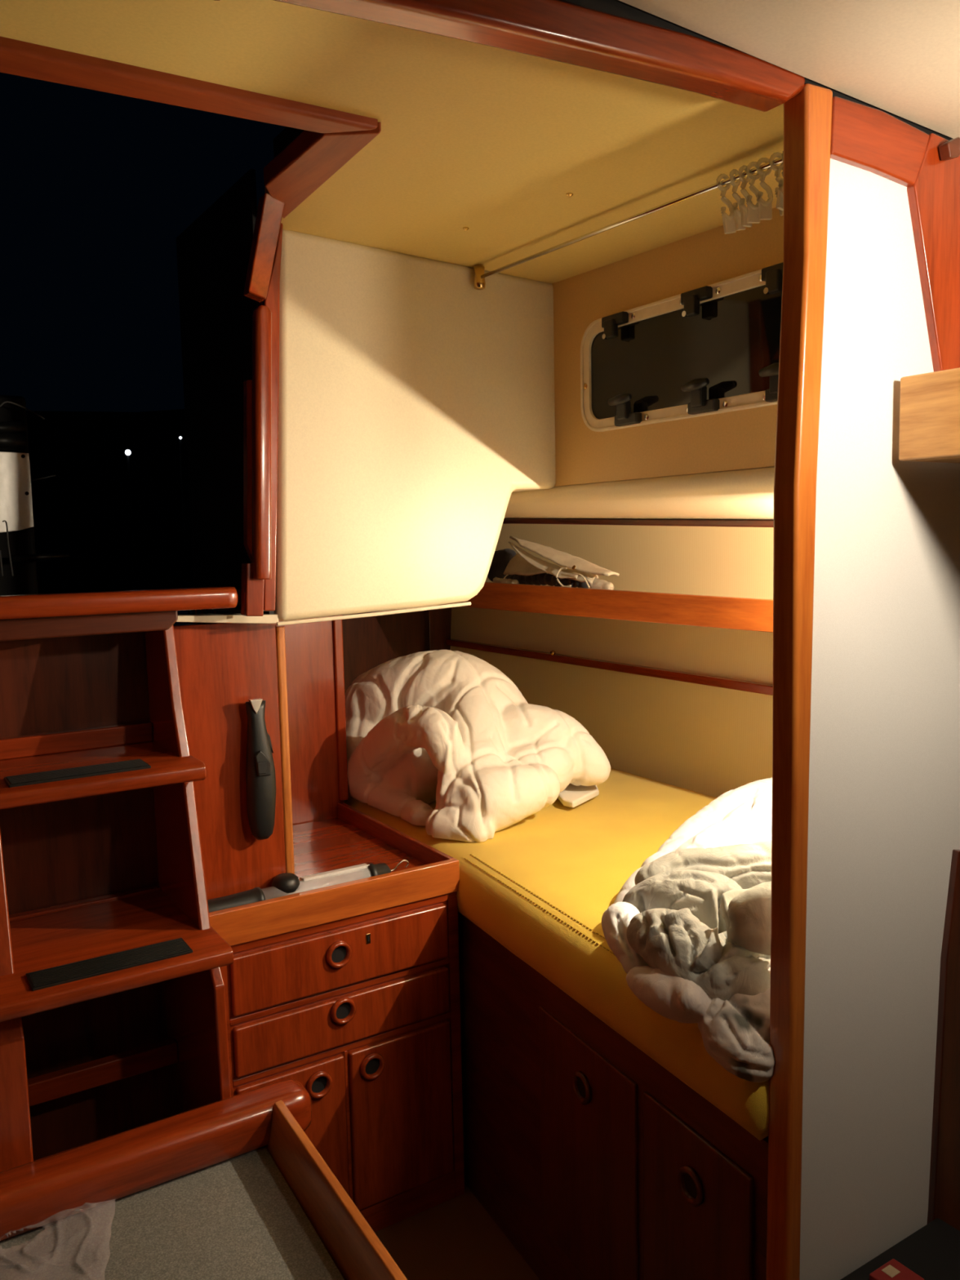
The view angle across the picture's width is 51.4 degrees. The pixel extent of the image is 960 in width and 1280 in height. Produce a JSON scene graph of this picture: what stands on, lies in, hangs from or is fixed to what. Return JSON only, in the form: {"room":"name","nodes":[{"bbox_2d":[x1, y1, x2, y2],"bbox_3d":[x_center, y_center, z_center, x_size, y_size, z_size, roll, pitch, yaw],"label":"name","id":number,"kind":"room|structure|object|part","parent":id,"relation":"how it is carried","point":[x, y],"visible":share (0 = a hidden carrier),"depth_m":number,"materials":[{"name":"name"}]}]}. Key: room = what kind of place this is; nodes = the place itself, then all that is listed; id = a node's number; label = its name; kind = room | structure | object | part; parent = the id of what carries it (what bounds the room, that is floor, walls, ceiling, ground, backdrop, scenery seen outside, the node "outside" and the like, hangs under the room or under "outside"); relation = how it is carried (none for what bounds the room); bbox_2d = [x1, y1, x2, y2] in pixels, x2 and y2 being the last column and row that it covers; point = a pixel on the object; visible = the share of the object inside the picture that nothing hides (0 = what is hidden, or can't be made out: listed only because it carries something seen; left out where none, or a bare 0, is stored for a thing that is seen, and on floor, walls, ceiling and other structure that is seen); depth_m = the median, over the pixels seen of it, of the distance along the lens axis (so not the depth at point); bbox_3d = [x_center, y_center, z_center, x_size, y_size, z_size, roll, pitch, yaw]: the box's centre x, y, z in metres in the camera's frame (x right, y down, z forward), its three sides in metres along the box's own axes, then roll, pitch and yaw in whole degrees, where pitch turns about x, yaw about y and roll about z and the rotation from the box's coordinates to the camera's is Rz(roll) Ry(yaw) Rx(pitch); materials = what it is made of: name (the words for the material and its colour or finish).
{"room":"ship interior","nodes":[
{"label":"ship interior","id":0,"kind":"room"},
{"bbox_2d":[0,631,182,1160],"bbox_3d":[-0.962,0.602,1.694,0.900,1.300,0.030,-5,7,-32],"label":"wall","id":1,"kind":"structure","parent":0,"point":[56,853],"depth_m":1.82,"materials":[{"name":"brown wood"}]},
{"bbox_2d":[0,610,177,641],"bbox_3d":[-0.938,-0.012,1.536,0.900,0.041,0.160,-5,7,-32],"label":"trim","id":2,"kind":"structure","parent":1,"relation":"attached to","point":[11,629],"depth_m":1.63,"materials":[{"name":"brown wood"}]},
{"bbox_2d":[0,625,233,1171],"bbox_3d":[-0.655,0.403,1.635,0.384,0.856,0.366,-5,7,-32],"label":"stairs","id":3,"kind":"structure","parent":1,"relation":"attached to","point":[55,957],"depth_m":1.67,"materials":[{"name":"brown wood"}]},
{"bbox_2d":[122,586,241,605],"bbox_3d":[-0.899,-0.046,1.582,1.020,0.028,0.170,-5,7,-32],"label":"trim","id":4,"kind":"structure","parent":1,"relation":"attached to","point":[239,591],"depth_m":1.78,"materials":[{"name":"brown wood"}]},
{"bbox_2d":[176,168,276,626],"bbox_3d":[-0.519,-0.174,2.058,0.044,1.350,0.560,-5,7,-32],"label":"wall","id":5,"kind":"structure","parent":0,"point":[213,251],"depth_m":1.98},
{"bbox_2d":[243,192,284,302],"bbox_3d":[-0.359,-0.644,1.649,0.042,0.129,0.168,-4,7,-29],"label":"trim","id":6,"kind":"structure","parent":5,"relation":"attached to","point":[270,210],"depth_m":1.64,"materials":[{"name":"brown wood"}]},
{"bbox_2d":[263,121,381,218],"bbox_3d":[-0.263,-0.701,1.481,0.075,0.038,0.422,-4,7,-28],"label":"trim","id":7,"kind":"structure","parent":5,"relation":"attached to","point":[308,162],"depth_m":1.44,"materials":[{"name":"wood"}]},
{"bbox_2d":[173,622,286,900],"bbox_3d":[-0.472,0.244,1.875,0.202,0.555,0.020,-5,7,-32],"label":"wall","id":8,"kind":"structure","parent":0,"point":[222,666],"depth_m":1.86,"materials":[{"name":"brown wood"}]},
{"bbox_2d":[245,697,275,839],"bbox_3d":[-0.411,0.241,1.871,0.054,0.268,0.050,-5,7,-32],"label":"flashlight","id":9,"kind":"object","parent":8,"relation":"attached to","point":[260,769],"visible":1,"depth_m":1.86,"materials":[{"name":"black plastic"}]},
{"bbox_3d":[-0.415,0.123,1.850,0.024,0.027,0.012,-5,7,-32],"label":"blade","id":10,"kind":"part","parent":9,"relation":"part of","materials":[{"name":"metal"}]},
{"bbox_2d":[257,761,266,773],"bbox_3d":[-0.403,0.237,1.848,0.019,0.023,0.004,-5,7,-32],"label":"switch","id":11,"kind":"object","parent":9,"relation":"attached to","point":[261,766],"depth_m":1.85,"materials":[{"name":"black plastic"}]},
{"bbox_2d":[275,626,295,895],"bbox_3d":[-0.378,0.243,1.932,0.019,0.539,0.016,-5,7,-32],"label":"trim","id":12,"kind":"structure","parent":8,"relation":"attached to","point":[280,630],"depth_m":1.92,"materials":[{"name":"brown wood"}]},
{"bbox_2d":[191,586,339,825],"bbox_3d":[-0.516,0.184,2.446,0.346,0.640,0.025,-5,7,-32],"label":"wall","id":13,"kind":"structure","parent":0,"point":[309,652],"depth_m":2.49,"materials":[{"name":"brown wood"}]},
{"bbox_2d":[332,615,348,800],"bbox_3d":[-0.360,0.131,2.535,0.024,0.559,0.035,-5,7,-32],"label":"trim","id":14,"kind":"structure","parent":13,"relation":"attached to","point":[337,627],"depth_m":2.52,"materials":[{"name":"brown wood"}]},
{"bbox_2d":[212,229,555,621],"bbox_3d":[-0.212,-0.421,2.137,0.651,0.704,0.420,-5,7,-32],"label":"wall","id":15,"kind":"structure","parent":0,"point":[415,401],"depth_m":1.93,"materials":[{"name":"beige paint"}]},
{"bbox_2d":[0,586,238,619],"bbox_3d":[-0.848,-0.042,1.478,0.995,0.041,0.050,-5,7,-32],"label":"trim","id":16,"kind":"structure","parent":15,"relation":"attached to","point":[85,603],"depth_m":1.61,"materials":[{"name":"brown wood"}]},
{"bbox_2d":[176,613,278,623],"bbox_3d":[-0.466,-0.038,1.801,0.198,0.027,0.050,-5,7,-32],"label":"trim","id":17,"kind":"structure","parent":15,"relation":"attached to","point":[233,617],"depth_m":1.78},
{"bbox_2d":[243,379,252,562],"bbox_3d":[-0.405,-0.295,1.751,0.027,0.316,0.020,-5,7,-32],"label":"trim","id":18,"kind":"structure","parent":15,"relation":"attached to","point":[247,416],"depth_m":1.74,"materials":[{"name":"brown wood"}]},
{"bbox_2d":[240,563,264,616],"bbox_3d":[-0.400,-0.089,1.757,0.038,0.094,0.030,-5,7,-32],"label":"trim","id":19,"kind":"structure","parent":15,"relation":"attached to","point":[252,589],"depth_m":1.75,"materials":[{"name":"brown wood"}]},
{"bbox_2d":[251,305,271,579],"bbox_3d":[-0.377,-0.337,1.724,0.050,0.464,0.030,-5,7,-32],"label":"trim","id":20,"kind":"structure","parent":15,"relation":"attached to","point":[261,316],"depth_m":1.71,"materials":[{"name":"brown wood"}]},
{"bbox_2d":[257,222,283,611],"bbox_3d":[-0.380,-0.397,1.788,0.065,0.687,0.060,-5,7,-32],"label":"trim","id":21,"kind":"structure","parent":15,"relation":"attached to","point":[272,300],"depth_m":1.76,"materials":[{"name":"brown wood"}]},
{"bbox_2d":[273,126,304,158],"bbox_3d":[-0.692,-0.721,1.196,1.115,0.080,0.340,-5,7,-32],"label":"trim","id":22,"kind":"structure","parent":15,"relation":"attached to","point":[288,135],"depth_m":1.58,"materials":[{"name":"black"}]},
{"bbox_2d":[276,601,471,626],"bbox_3d":[-0.193,-0.051,1.914,0.413,0.022,0.007,-5,7,-32],"label":"trim","id":23,"kind":"structure","parent":15,"relation":"attached to","point":[440,606],"depth_m":1.90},
{"bbox_2d":[0,0,783,284],"bbox_3d":[-0.825,-0.688,0.965,2.940,0.191,0.950,-5,7,-32],"label":"ceiling","id":24,"kind":"structure","parent":0,"point":[491,142],"depth_m":1.32,"materials":[{"name":"paint"}]},
{"bbox_2d":[0,36,377,133],"bbox_3d":[-0.369,-0.682,1.232,0.488,0.053,0.069,-4,6,-25],"label":"trim","id":25,"kind":"structure","parent":24,"relation":"attached to","point":[19,58],"depth_m":1.21,"materials":[{"name":"wood"}]},
{"bbox_2d":[565,192,573,196],"bbox_3d":[0.140,-0.696,1.562,0.011,0.005,0.011,-5,7,-32],"label":"screw","id":26,"kind":"object","parent":24,"relation":"attached to","point":[568,194],"visible":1,"depth_m":1.56,"materials":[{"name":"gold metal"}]},
{"bbox_2d":[473,156,783,289],"bbox_3d":[0.220,-0.674,1.632,0.031,0.065,0.844,-5,7,-32],"label":"curtain rod","id":27,"kind":"object","parent":24,"relation":"attached to","point":[479,283],"visible":0.57,"depth_m":1.61,"materials":[{"name":"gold metal"}]},
{"bbox_2d":[342,607,451,696],"bbox_3d":[-0.461,0.322,3.544,0.880,1.460,0.040,-5,7,-32],"label":"wall","id":28,"kind":"structure","parent":0,"point":[369,642],"depth_m":3.56,"materials":[{"name":"brown wood"}]},
{"bbox_2d":[423,604,441,651],"bbox_3d":[-0.171,0.053,3.659,0.050,0.960,0.040,-5,7,-32],"label":"trim","id":29,"kind":"structure","parent":28,"relation":"attached to","point":[433,638],"depth_m":3.63,"materials":[{"name":"brown wood"}]},
{"bbox_2d":[374,1184,539,1279],"bbox_3d":[-0.259,1.335,0.964,3.600,0.040,4.900,-5,7,-32],"label":"floor","id":30,"kind":"structure","parent":0,"point":[456,1238],"depth_m":1.99,"materials":[{"name":"brown wood"}]},
{"bbox_2d":[0,1079,407,1279],"bbox_3d":[-0.498,1.057,1.065,1.045,0.503,0.928,-5,7,-32],"label":"table","id":31,"kind":"object","parent":30,"relation":"on","point":[236,1187],"visible":1,"depth_m":1.44,"materials":[{"name":"brown wood"}]},
{"bbox_3d":[-0.731,0.814,1.400,1.045,0.076,0.080,-5,7,-32],"label":"rail","id":32,"kind":"part","parent":31,"relation":"part of","materials":[{"name":"brown wood"}]},
{"bbox_2d":[180,801,464,1231],"bbox_3d":[-0.418,0.822,2.193,0.550,0.738,0.589,-5,7,-32],"label":"base cabinet","id":33,"kind":"object","parent":30,"relation":"on","point":[348,992],"visible":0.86,"depth_m":1.99,"materials":[{"name":"brown wood"}]},
{"bbox_3d":[-0.357,0.987,1.922,0.217,0.334,0.022,-5,7,-32],"label":"door","id":34,"kind":"part","parent":33,"relation":"part of","materials":[{"name":"brown wood"}]},
{"bbox_2d":[207,859,408,912],"bbox_3d":[-0.333,0.479,1.941,0.441,0.065,0.059,-5,7,-32],"label":"work light","id":35,"kind":"object","parent":33,"relation":"on","point":[286,882],"visible":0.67,"depth_m":1.90,"materials":[{"name":"black plastic"}]},
{"bbox_3d":[-0.465,0.497,1.854,0.124,0.052,0.052,-5,7,-32],"label":"handle","id":36,"kind":"part","parent":35,"relation":"part of","materials":[{"name":"black plastic"}]},
{"bbox_3d":[-0.373,0.464,1.917,0.054,0.029,0.054,-5,7,-32],"label":"swivel knob","id":37,"kind":"part","parent":35,"relation":"part of","materials":[{"name":"black plastic"}]},
{"bbox_3d":[-0.309,0.857,1.923,0.053,0.053,0.012,-5,7,-32],"label":"finger pull","id":38,"kind":"part","parent":33,"relation":"part of","materials":[{"name":"brown wood"}]},
{"bbox_2d":[208,801,459,946],"bbox_3d":[-0.429,0.489,2.165,0.550,0.070,0.576,-5,7,-32],"label":"tray","id":39,"kind":"object","parent":33,"relation":"on","point":[431,877],"depth_m":2.02,"materials":[{"name":"brown wood"}]},
{"bbox_3d":[-0.264,0.618,1.950,0.458,0.113,0.022,-5,7,-32],"label":"drawer","id":40,"kind":"part","parent":33,"relation":"part of","materials":[{"name":"brown wood"}]},
{"bbox_3d":[-0.271,0.607,1.925,0.053,0.053,0.012,-5,7,-32],"label":"finger pull","id":41,"kind":"part","parent":33,"relation":"part of","materials":[{"name":"brown wood"}]},
{"bbox_3d":[-0.261,0.743,1.963,0.458,0.096,0.022,-5,7,-32],"label":"drawer","id":42,"kind":"part","parent":33,"relation":"part of","materials":[{"name":"brown wood"}]},
{"bbox_3d":[-0.265,0.721,1.939,0.053,0.053,0.012,-5,7,-32],"label":"finger pull","id":43,"kind":"part","parent":33,"relation":"part of","materials":[{"name":"brown wood"}]},
{"bbox_3d":[-0.220,0.587,1.961,0.010,0.020,0.002,-5,7,-32],"label":"keyhole plate","id":44,"kind":"part","parent":33,"relation":"part of","materials":[{"name":"gold metal"}]},
{"bbox_3d":[-0.213,0.848,1.984,0.053,0.053,0.012,-5,7,-32],"label":"finger pull","id":45,"kind":"part","parent":33,"relation":"part of","materials":[{"name":"brown wood"}]},
{"bbox_3d":[-0.160,0.970,2.047,0.230,0.334,0.022,-5,7,-32],"label":"door","id":46,"kind":"part","parent":33,"relation":"part of","materials":[{"name":"brown wood"}]},
{"bbox_2d":[457,911,768,1279],"bbox_3d":[0.122,0.839,2.537,0.887,0.612,2.335,-5,7,-32],"label":"bed base","id":47,"kind":"object","parent":30,"relation":"on","point":[593,1160],"visible":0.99,"depth_m":1.69,"materials":[{"name":"brown wood"}]},
{"bbox_2d":[343,768,768,1140],"bbox_3d":[0.119,0.468,2.506,0.933,0.129,2.354,-5,7,-32],"label":"mattress","id":48,"kind":"object","parent":47,"relation":"on","point":[542,887],"visible":0.41,"depth_m":1.92,"materials":[{"name":"yellow fabric"}]},
{"bbox_2d":[345,649,610,842],"bbox_3d":[0.006,0.213,2.558,0.609,0.372,0.697,-5,7,-32],"label":"duvet","id":49,"kind":"object","parent":48,"relation":"on","point":[448,727],"visible":0.99,"depth_m":2.41,"materials":[{"name":"fabric"}]},
{"bbox_2d":[626,965,711,1023],"bbox_3d":[0.262,0.481,1.387,0.072,0.074,0.164,-5,7,-32],"label":"pillowcase","id":50,"kind":"object","parent":48,"relation":"on","point":[679,999],"visible":0.81,"depth_m":1.34,"materials":[{"name":"fabric"}]},
{"bbox_2d":[601,777,772,973],"bbox_3d":[0.471,0.370,1.850,0.378,0.184,0.926,4,8,42],"label":"blanket","id":51,"kind":"object","parent":48,"relation":"on","point":[742,815],"visible":0.36,"depth_m":1.84,"materials":[{"name":"white fabric"}]},
{"bbox_2d":[622,840,771,1000],"bbox_3d":[0.362,0.420,1.542,0.321,0.152,0.468,1,6,21],"label":"duvet","id":52,"kind":"object","parent":48,"relation":"on","point":[679,930],"visible":0.5,"depth_m":1.46,"materials":[{"name":"white fabric"}]},
{"bbox_2d":[720,881,771,955],"bbox_3d":[0.394,0.378,1.364,0.128,0.104,0.117,-4,6,-24],"label":"pillow","id":53,"kind":"object","parent":52,"relation":"on","point":[746,913],"visible":0.58,"depth_m":1.32,"materials":[{"name":"beige fabric"}]},
{"bbox_2d":[697,966,775,1082],"bbox_3d":[0.378,0.509,1.348,0.185,0.116,0.139,-5,7,-32],"label":"blanket","id":54,"kind":"object","parent":48,"relation":"on","point":[735,1032],"visible":0.51,"depth_m":1.29,"materials":[{"name":"fabric"}]},
{"bbox_3d":[0.171,0.759,1.691,0.009,0.054,0.054,-4,6,-26],"label":"finger pull","id":55,"kind":"part","parent":47,"relation":"part of","materials":[{"name":"brown wood"}]},
{"bbox_3d":[0.181,0.893,1.709,0.008,0.430,0.302,-4,6,-26],"label":"locker door","id":56,"kind":"part","parent":47,"relation":"part of","materials":[{"name":"brown wood"}]},
{"bbox_3d":[0.301,0.783,1.431,0.009,0.054,0.054,-4,6,-26],"label":"finger pull","id":57,"kind":"part","parent":47,"relation":"part of","materials":[{"name":"brown wood"}]},
{"bbox_3d":[0.311,0.916,1.448,0.008,0.430,0.241,-4,6,-26],"label":"locker door","id":58,"kind":"part","parent":47,"relation":"part of","materials":[{"name":"brown wood"}]},
{"bbox_2d":[840,1217,959,1279],"bbox_3d":[0.674,1.066,1.183,0.286,0.412,0.483,-5,7,-32],"label":"table","id":59,"kind":"object","parent":30,"relation":"on","point":[932,1252],"visible":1,"depth_m":1.37,"materials":[{"name":"black"}]},
{"bbox_2d":[869,1258,924,1279],"bbox_3d":[0.547,0.841,1.311,0.052,0.014,0.047,-5,7,-32],"label":"packet","id":60,"kind":"object","parent":59,"relation":"on","point":[893,1269],"visible":1,"depth_m":1.31,"materials":[{"name":"red cardboard"}]},
{"bbox_2d":[450,523,773,797],"bbox_3d":[0.444,0.387,2.719,0.295,1.460,2.370,-5,7,-32],"label":"wall","id":61,"kind":"structure","parent":0,"point":[713,741],"depth_m":2.77,"materials":[{"name":"beige paint"}]},
{"bbox_2d":[550,650,555,655],"bbox_3d":[0.228,0.040,3.132,0.015,0.016,0.016,-5,7,-32],"label":"screw","id":62,"kind":"object","parent":61,"relation":"attached to","point":[552,652],"visible":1,"depth_m":3.13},
{"bbox_2d":[442,582,773,632],"bbox_3d":[0.371,-0.112,2.616,0.337,0.084,2.330,-5,7,-32],"label":"shelf","id":63,"kind":"object","parent":61,"relation":"attached to","point":[703,611],"visible":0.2,"depth_m":2.33,"materials":[{"name":"brown wood"}]},
{"bbox_2d":[487,548,590,588],"bbox_3d":[0.146,-0.201,2.824,0.080,0.115,0.578,-4,6,-25],"label":"cloth","id":64,"kind":"object","parent":63,"relation":"on","point":[500,559],"visible":0.59,"depth_m":2.83,"materials":[{"name":"fabric"}]},
{"bbox_2d":[493,577,613,589],"bbox_3d":[0.184,-0.157,2.733,0.039,0.033,0.516,-5,7,-36],"label":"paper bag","id":65,"kind":"object","parent":63,"relation":"on","point":[597,583],"visible":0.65,"depth_m":2.56,"materials":[{"name":"paper"}]},
{"bbox_2d":[503,536,619,587],"bbox_3d":[0.208,-0.212,2.665,0.100,0.136,0.492,-5,7,-32],"label":"canvas bag","id":66,"kind":"object","parent":63,"relation":"on","point":[523,563],"visible":1,"depth_m":2.65,"materials":[{"name":"white fabric"}]},
{"bbox_3d":[0.217,-0.162,2.582,0.007,0.053,0.053,-6,8,-40],"label":"cord","id":67,"kind":"part","parent":66,"relation":"part of","materials":[{"name":"fabric"}]},
{"bbox_3d":[0.255,-0.151,2.523,0.007,0.037,0.073,-5,7,-30],"label":"cord","id":68,"kind":"part","parent":66,"relation":"part of","materials":[{"name":"fabric"}]},
{"bbox_2d":[446,639,773,695],"bbox_3d":[0.512,0.094,2.725,0.029,0.023,2.330,-5,7,-32],"label":"trim","id":69,"kind":"structure","parent":61,"relation":"attached to","point":[708,680],"depth_m":2.84,"materials":[{"name":"brown wood"}]},
{"bbox_2d":[502,518,773,527],"bbox_3d":[0.354,-0.258,2.211,0.022,0.052,1.710,-5,7,-32],"label":"trim","id":70,"kind":"structure","parent":61,"relation":"attached to","point":[683,522],"depth_m":2.17,"materials":[{"name":"brown wood"}]},
{"bbox_2d":[551,204,783,486],"bbox_3d":[0.267,-0.549,1.987,0.050,0.463,1.470,-5,7,-32],"label":"wall","id":71,"kind":"structure","parent":0,"point":[742,439],"depth_m":1.85,"materials":[{"name":"paint"}]},
{"bbox_2d":[504,466,774,519],"bbox_3d":[0.255,-0.304,2.179,0.220,0.128,1.770,-5,7,-32],"label":"trim","id":72,"kind":"structure","parent":71,"relation":"attached to","point":[748,494],"depth_m":1.93,"materials":[{"name":"beige plastic"}]},
{"bbox_2d":[580,262,782,431],"bbox_3d":[0.390,-0.499,1.710,0.050,0.217,0.725,-5,7,-32],"label":"window","id":73,"kind":"structure","parent":71,"relation":"in","point":[713,348],"depth_m":1.77,"materials":[{"name":"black glass"}]},
{"bbox_3d":[0.240,-0.583,1.916,0.006,0.010,0.010,-5,7,-32],"label":"latch knob","id":74,"kind":"part","parent":73,"relation":"part of","materials":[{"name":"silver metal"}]},
{"bbox_3d":[0.250,-0.595,1.911,0.016,0.034,0.026,-5,7,-32],"label":"latch arm","id":75,"kind":"part","parent":73,"relation":"part of","materials":[{"name":"black plastic"}]},
{"bbox_3d":[0.264,-0.454,1.886,0.020,0.019,0.057,-5,7,-32],"label":"latch knob","id":76,"kind":"part","parent":73,"relation":"part of","materials":[{"name":"black plastic"}]},
{"bbox_3d":[0.273,-0.436,1.897,0.016,0.034,0.026,-5,7,-32],"label":"latch arm","id":77,"kind":"part","parent":73,"relation":"part of","materials":[{"name":"black plastic"}]},
{"bbox_3d":[0.356,-0.567,1.735,0.006,0.010,0.010,-5,7,-32],"label":"latch knob","id":78,"kind":"part","parent":73,"relation":"part of","materials":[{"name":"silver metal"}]},
{"bbox_3d":[0.367,-0.579,1.730,0.016,0.034,0.026,-5,7,-32],"label":"latch arm","id":79,"kind":"part","parent":73,"relation":"part of","materials":[{"name":"black plastic"}]},
{"bbox_3d":[0.370,-0.440,1.720,0.020,0.019,0.057,-5,7,-32],"label":"latch knob","id":80,"kind":"part","parent":73,"relation":"part of","materials":[{"name":"black plastic"}]},
{"bbox_3d":[0.379,-0.422,1.731,0.016,0.034,0.026,-5,7,-32],"label":"latch arm","id":81,"kind":"part","parent":73,"relation":"part of","materials":[{"name":"black plastic"}]},
{"bbox_3d":[0.455,-0.553,1.581,0.006,0.010,0.010,-5,7,-32],"label":"latch knob","id":82,"kind":"part","parent":73,"relation":"part of","materials":[{"name":"silver metal"}]},
{"bbox_3d":[0.465,-0.427,1.573,0.020,0.019,0.057,-5,7,-32],"label":"latch knob","id":83,"kind":"part","parent":73,"relation":"part of","materials":[{"name":"black plastic"}]},
{"bbox_3d":[0.474,-0.409,1.584,0.016,0.034,0.026,-5,7,-32],"label":"latch arm","id":84,"kind":"part","parent":73,"relation":"part of","materials":[{"name":"black plastic"}]},
{"bbox_3d":[0.465,-0.566,1.576,0.016,0.034,0.026,-5,7,-32],"label":"latch arm","id":85,"kind":"part","parent":73,"relation":"part of","materials":[{"name":"black plastic"}]},
{"bbox_2d":[618,0,959,138],"bbox_3d":[0.373,-0.529,-0.285,3.600,0.260,2.399,-5,7,-32],"label":"ceiling","id":86,"kind":"structure","parent":0,"point":[901,58],"depth_m":1.05,"materials":[{"name":"paint"}]},
{"bbox_2d":[800,158,959,1279],"bbox_3d":[0.782,0.283,1.497,0.925,1.900,0.022,-5,7,-32],"label":"wall","id":87,"kind":"structure","parent":0,"point":[884,807],"depth_m":1.30,"materials":[{"name":"white paint"}]},
{"bbox_2d":[214,0,804,111],"bbox_3d":[-0.719,-0.526,0.472,2.568,0.100,0.045,-5,7,-32],"label":"trim","id":88,"kind":"structure","parent":87,"relation":"attached to","point":[557,30],"depth_m":0.98,"materials":[{"name":"brown wood"}]},
{"bbox_2d":[560,0,952,140],"bbox_3d":[0.306,-0.626,1.119,2.000,0.115,0.030,-5,7,-32],"label":"trim","id":89,"kind":"structure","parent":87,"relation":"attached to","point":[616,7],"depth_m":1.02,"materials":[{"name":"brown wood"}]},
{"bbox_2d":[766,83,832,1279],"bbox_3d":[0.394,0.312,1.251,0.063,1.909,0.038,-5,7,-32],"label":"trim","id":90,"kind":"structure","parent":87,"relation":"attached to","point":[807,116],"depth_m":1.20,"materials":[{"name":"brown wood"}]},
{"bbox_2d":[830,96,929,186],"bbox_3d":[0.481,-0.600,1.213,0.188,0.076,0.020,-5,7,-32],"label":"trim","id":91,"kind":"structure","parent":87,"relation":"attached to","point":[873,140],"depth_m":1.20,"materials":[{"name":"brown wood"}]},
{"bbox_2d":[898,367,959,462],"bbox_3d":[1.014,-0.281,1.187,0.744,0.104,0.643,-5,7,-32],"label":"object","id":92,"kind":"object","parent":87,"relation":"attached to","point":[930,403],"visible":1,"depth_m":1.22,"materials":[{"name":"brown wood"}]},
{"bbox_2d":[906,133,959,371],"bbox_3d":[0.622,-0.449,1.314,0.199,0.389,0.020,-5,7,-32],"label":"trim","id":93,"kind":"structure","parent":87,"relation":"attached to","point":[934,197],"depth_m":1.28,"materials":[{"name":"brown wood"}]},
{"bbox_2d":[926,849,959,1231],"bbox_3d":[0.750,0.705,1.496,0.267,0.833,0.012,-5,7,-32],"label":"trim","id":94,"kind":"structure","parent":87,"relation":"attached to","point":[944,1200],"depth_m":1.43,"materials":[{"name":"brown wood"}]},
{"bbox_2d":[938,137,959,160],"bbox_3d":[0.591,-0.618,1.256,0.027,0.029,0.015,-5,7,-32],"label":"bracket","id":95,"kind":"object","parent":87,"relation":"attached to","point":[950,149],"visible":1,"depth_m":1.25,"materials":[{"name":"brown wood"}]},
{"label":"outside","id":96,"kind":"structure","parent":0,"visible":0},
{"bbox_2d":[124,449,136,590],"bbox_3d":[-5.368,-1.002,15.528,0.090,3.868,0.090,-5,7,-32],"label":"light","id":97,"kind":"object","parent":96,"point":[127,452],"visible":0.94,"depth_m":15.44,"materials":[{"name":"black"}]},
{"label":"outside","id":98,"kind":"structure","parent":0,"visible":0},
{"bbox_2d":[178,436,191,624],"bbox_3d":[-4.686,-1.175,15.960,0.044,4.096,0.062,-5,7,-32],"label":"light","id":99,"kind":"object","parent":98,"point":[180,437],"visible":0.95,"depth_m":15.88,"materials":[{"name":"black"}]},
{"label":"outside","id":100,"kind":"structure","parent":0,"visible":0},
{"bbox_2d":[0,395,70,595],"bbox_3d":[-1.115,-0.002,2.422,0.228,1.160,0.172,-5,7,-32],"label":"pedestal","id":101,"kind":"object","parent":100,"point":[18,556],"visible":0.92,"depth_m":2.37,"materials":[{"name":"metal"}]},
{"bbox_3d":[-1.136,-0.343,2.342,0.157,0.202,0.006,-5,7,-32],"label":"plate","id":102,"kind":"part","parent":101,"relation":"part of","materials":[{"name":"metal"}]}
]}

